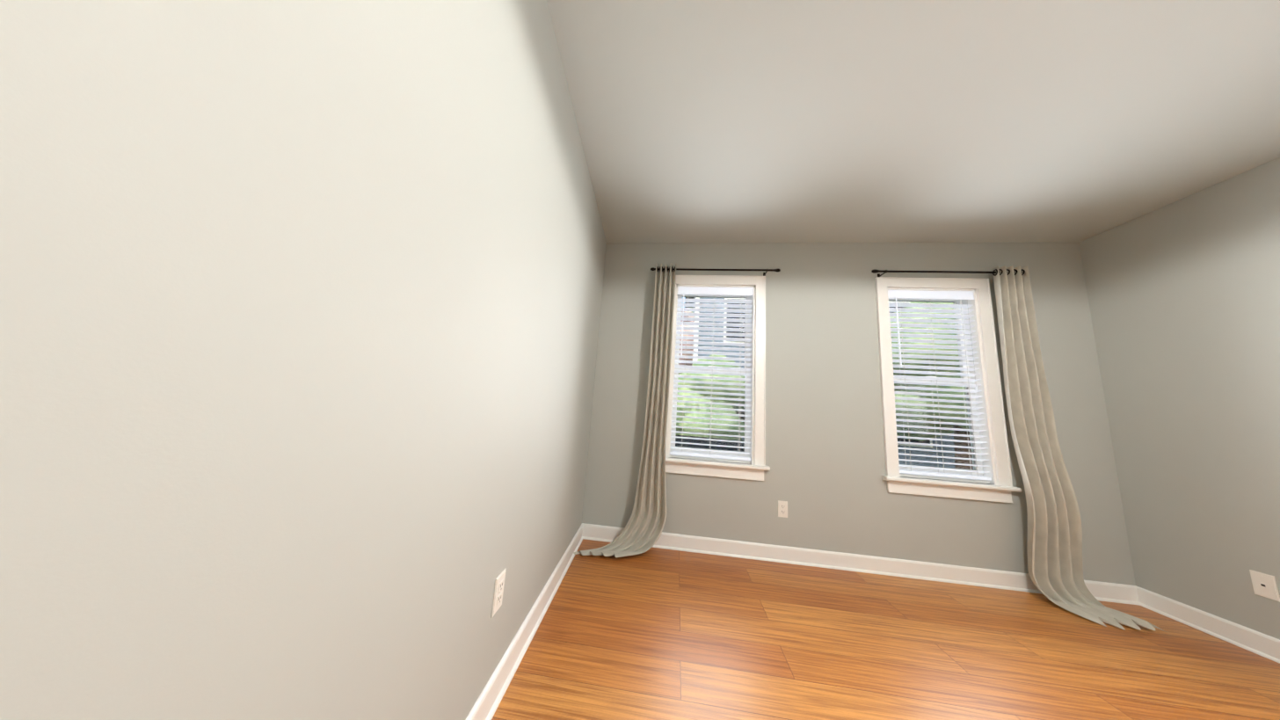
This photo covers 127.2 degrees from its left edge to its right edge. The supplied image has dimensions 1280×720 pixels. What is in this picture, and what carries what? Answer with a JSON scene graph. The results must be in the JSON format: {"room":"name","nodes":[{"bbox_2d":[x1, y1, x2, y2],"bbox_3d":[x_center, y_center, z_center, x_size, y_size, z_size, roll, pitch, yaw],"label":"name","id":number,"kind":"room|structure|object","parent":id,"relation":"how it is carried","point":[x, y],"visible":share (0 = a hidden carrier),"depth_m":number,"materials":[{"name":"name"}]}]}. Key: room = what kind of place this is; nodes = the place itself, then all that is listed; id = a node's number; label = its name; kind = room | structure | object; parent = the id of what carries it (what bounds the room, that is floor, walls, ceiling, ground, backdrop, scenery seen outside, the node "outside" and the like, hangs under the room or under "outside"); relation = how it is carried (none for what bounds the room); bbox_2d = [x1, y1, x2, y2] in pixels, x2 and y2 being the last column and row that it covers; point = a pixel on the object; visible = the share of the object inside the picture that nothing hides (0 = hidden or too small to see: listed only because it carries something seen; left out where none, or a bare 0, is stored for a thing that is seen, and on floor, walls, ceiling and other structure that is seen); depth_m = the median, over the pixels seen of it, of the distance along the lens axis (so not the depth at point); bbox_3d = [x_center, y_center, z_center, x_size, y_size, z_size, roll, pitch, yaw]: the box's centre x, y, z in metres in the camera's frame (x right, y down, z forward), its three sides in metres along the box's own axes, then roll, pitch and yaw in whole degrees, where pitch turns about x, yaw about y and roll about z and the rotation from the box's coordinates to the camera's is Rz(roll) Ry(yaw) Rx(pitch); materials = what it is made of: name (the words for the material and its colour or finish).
{"room":"empty bedroom","nodes":[
{"label":"empty bedroom","id":0,"kind":"room"},
{"bbox_2d":[0,0,606,719],"bbox_3d":[-0.527,-0.233,0.286,0.160,2.500,4.914,3,-9,2],"label":"wall","id":1,"kind":"structure","parent":0,"point":[299,315],"depth_m":0.41,"materials":[{"name":"grey paint"}]},
{"bbox_2d":[490,568,506,618],"bbox_3d":[-0.475,0.786,1.075,0.008,0.115,0.070,3,-9,2],"label":"electrical outlet","id":2,"kind":"object","parent":1,"relation":"attached to","point":[498,592],"visible":1,"depth_m":1.06,"materials":[{"name":"white plastic"}]},
{"bbox_2d":[465,523,582,719],"bbox_3d":[-0.511,0.959,0.131,0.026,0.105,4.790,3,-9,2],"label":"baseboard","id":3,"kind":"structure","parent":1,"relation":"attached to","point":[485,706],"depth_m":1.27,"materials":[{"name":"white paint"}]},
{"bbox_2d":[581,242,1135,585],"bbox_3d":[1.458,0.261,2.546,4.020,2.500,0.160,3,-9,7],"label":"wall","id":4,"kind":"structure","parent":0,"point":[825,456],"depth_m":2.43,"materials":[{"name":"grey paint"}]},
{"bbox_2d":[650,267,780,276],"bbox_3d":[0.617,-0.743,2.676,1.060,0.044,0.108,3,-9,7],"label":"curtain rod","id":5,"kind":"object","parent":4,"relation":"attached to","point":[777,270],"visible":0.83,"depth_m":2.63,"materials":[{"name":"brown metal"}]},
{"bbox_2d":[573,262,676,557],"bbox_3d":[-0.076,0.272,2.440,0.640,2.234,0.258,3,-9,7],"label":"curtain","id":6,"kind":"object","parent":5,"relation":"hanging from","point":[641,532],"visible":1,"depth_m":2.46,"materials":[{"name":"beige fabric"}]},
{"bbox_2d":[665,275,770,480],"bbox_3d":[0.601,0.101,2.656,0.866,1.639,0.234,3,-9,7],"label":"window","id":7,"kind":"structure","parent":4,"relation":"in","point":[755,467],"depth_m":2.57,"materials":[{"name":"white paint"}]},
{"bbox_2d":[670,286,753,460],"bbox_3d":[0.598,0.075,2.623,0.626,1.408,0.076,3,-9,7],"label":"window blind","id":8,"kind":"object","parent":7,"relation":"attached to","point":[716,291],"visible":1,"depth_m":2.65,"materials":[{"name":"white plastic"}]},
{"bbox_2d":[778,500,787,517],"bbox_3d":[1.063,1.109,2.363,0.070,0.115,0.008,3,-9,7],"label":"electrical outlet","id":9,"kind":"object","parent":4,"relation":"attached to","point":[782,508],"visible":1,"depth_m":2.36,"materials":[{"name":"white plastic"}]},
{"bbox_2d":[581,523,1140,605],"bbox_3d":[1.369,1.426,2.265,3.700,0.105,0.026,3,-9,7],"label":"baseboard","id":10,"kind":"structure","parent":4,"relation":"attached to","point":[1023,582],"depth_m":2.24,"materials":[{"name":"white paint"}]},
{"bbox_2d":[871,269,1022,276],"bbox_3d":[2.347,-0.664,2.458,1.070,0.044,0.108,3,-9,7],"label":"curtain rod","id":11,"kind":"object","parent":4,"relation":"attached to","point":[875,271],"visible":0.62,"depth_m":2.42,"materials":[{"name":"brown metal"}]},
{"bbox_2d":[992,265,1166,632],"bbox_3d":[2.749,0.397,2.057,0.409,2.234,0.314,3,-9,7],"label":"curtain","id":12,"kind":"object","parent":11,"relation":"hanging from","point":[1055,549],"visible":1,"depth_m":2.11,"materials":[{"name":"beige fabric"}]},
{"bbox_2d":[874,276,1022,502],"bbox_3d":[2.247,0.176,2.449,0.846,1.639,0.234,3,-9,7],"label":"window","id":13,"kind":"structure","parent":4,"relation":"in","point":[1000,488],"depth_m":2.37,"materials":[{"name":"white paint"}]},
{"bbox_2d":[887,290,991,480],"bbox_3d":[2.244,0.150,2.417,0.606,1.408,0.076,3,-9,7],"label":"window blind","id":14,"kind":"object","parent":13,"relation":"attached to","point":[899,294],"visible":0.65,"depth_m":2.44,"materials":[{"name":"white plastic"}]},
{"bbox_2d":[491,538,1279,719],"bbox_3d":[1.103,1.167,0.054,4.020,0.120,4.824,3,-9,7],"label":"floor","id":15,"kind":"structure","parent":0,"point":[657,634],"depth_m":1.44,"materials":[{"name":"brown wood"}]},
{"bbox_2d":[546,0,1279,242],"bbox_3d":[1.273,-1.414,0.469,4.020,0.120,4.824,3,-9,7],"label":"ceiling","id":16,"kind":"structure","parent":0,"point":[889,120],"depth_m":1.51,"materials":[{"name":"grey paint"}]},
{"bbox_2d":[1078,157,1279,639],"bbox_3d":[3.101,-0.036,0.021,0.160,2.500,4.504,3,-9,7],"label":"wall","id":17,"kind":"structure","parent":0,"point":[1183,294],"depth_m":1.84,"materials":[{"name":"grey paint"}]},
{"bbox_2d":[1136,586,1279,663],"bbox_3d":[2.930,1.138,-0.164,0.026,0.105,4.490,3,-9,7],"label":"baseboard","id":18,"kind":"structure","parent":17,"relation":"attached to","point":[1262,644],"depth_m":1.75,"materials":[{"name":"white paint"}]},
{"bbox_2d":[1249,569,1279,602],"bbox_3d":[3.162,1.142,1.610,0.008,0.115,0.070,3,-9,7],"label":"jack wall plate","id":19,"kind":"object","parent":17,"relation":"attached to","point":[1265,585],"visible":1,"depth_m":1.61,"materials":[{"name":"white plastic"}]},
{"label":"outside","id":20,"kind":"structure","parent":0,"visible":0},
{"bbox_3d":[0.179,3.341,8.340,120.000,0.200,140.000,3,-9,7],"label":"ground","id":21,"kind":"structure","parent":20,"visible":0},
{"bbox_2d":[678,311,694,373],"bbox_3d":[0.494,0.498,12.791,6.106,6.852,5.170,3,-9,7],"label":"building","id":22,"kind":"structure","parent":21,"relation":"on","point":[683,359],"depth_m":11.35,"materials":[{"name":"grey"}]},
{"bbox_2d":[675,429,744,451],"bbox_3d":[1.309,2.275,6.548,4.510,1.480,1.760,3,-9,7],"label":"car","id":23,"kind":"object","parent":21,"relation":"on","point":[723,443],"depth_m":5.83,"materials":[{"name":"paint"}]},
{"bbox_2d":[676,354,744,438],"bbox_3d":[1.305,1.646,9.133,3.424,3.538,3.728,3,-9,7],"label":"tree","id":24,"kind":"object","parent":21,"relation":"on","point":[714,406],"depth_m":7.78,"materials":[{"name":"green plant"}]},
{"bbox_2d":[684,297,955,468],"bbox_3d":[6.955,-0.200,14.007,10.000,9.450,9.200,3,-9,7],"label":"house","id":25,"kind":"structure","parent":21,"relation":"on","point":[926,453],"depth_m":9.67,"materials":[{"name":"grey"}]},
{"bbox_2d":[889,301,973,469],"bbox_3d":[7.058,0.913,7.783,3.434,5.300,4.015,3,-9,7],"label":"tree","id":26,"kind":"object","parent":21,"relation":"on","point":[963,455],"depth_m":7.01,"materials":[{"name":"green plant"}]}
]}

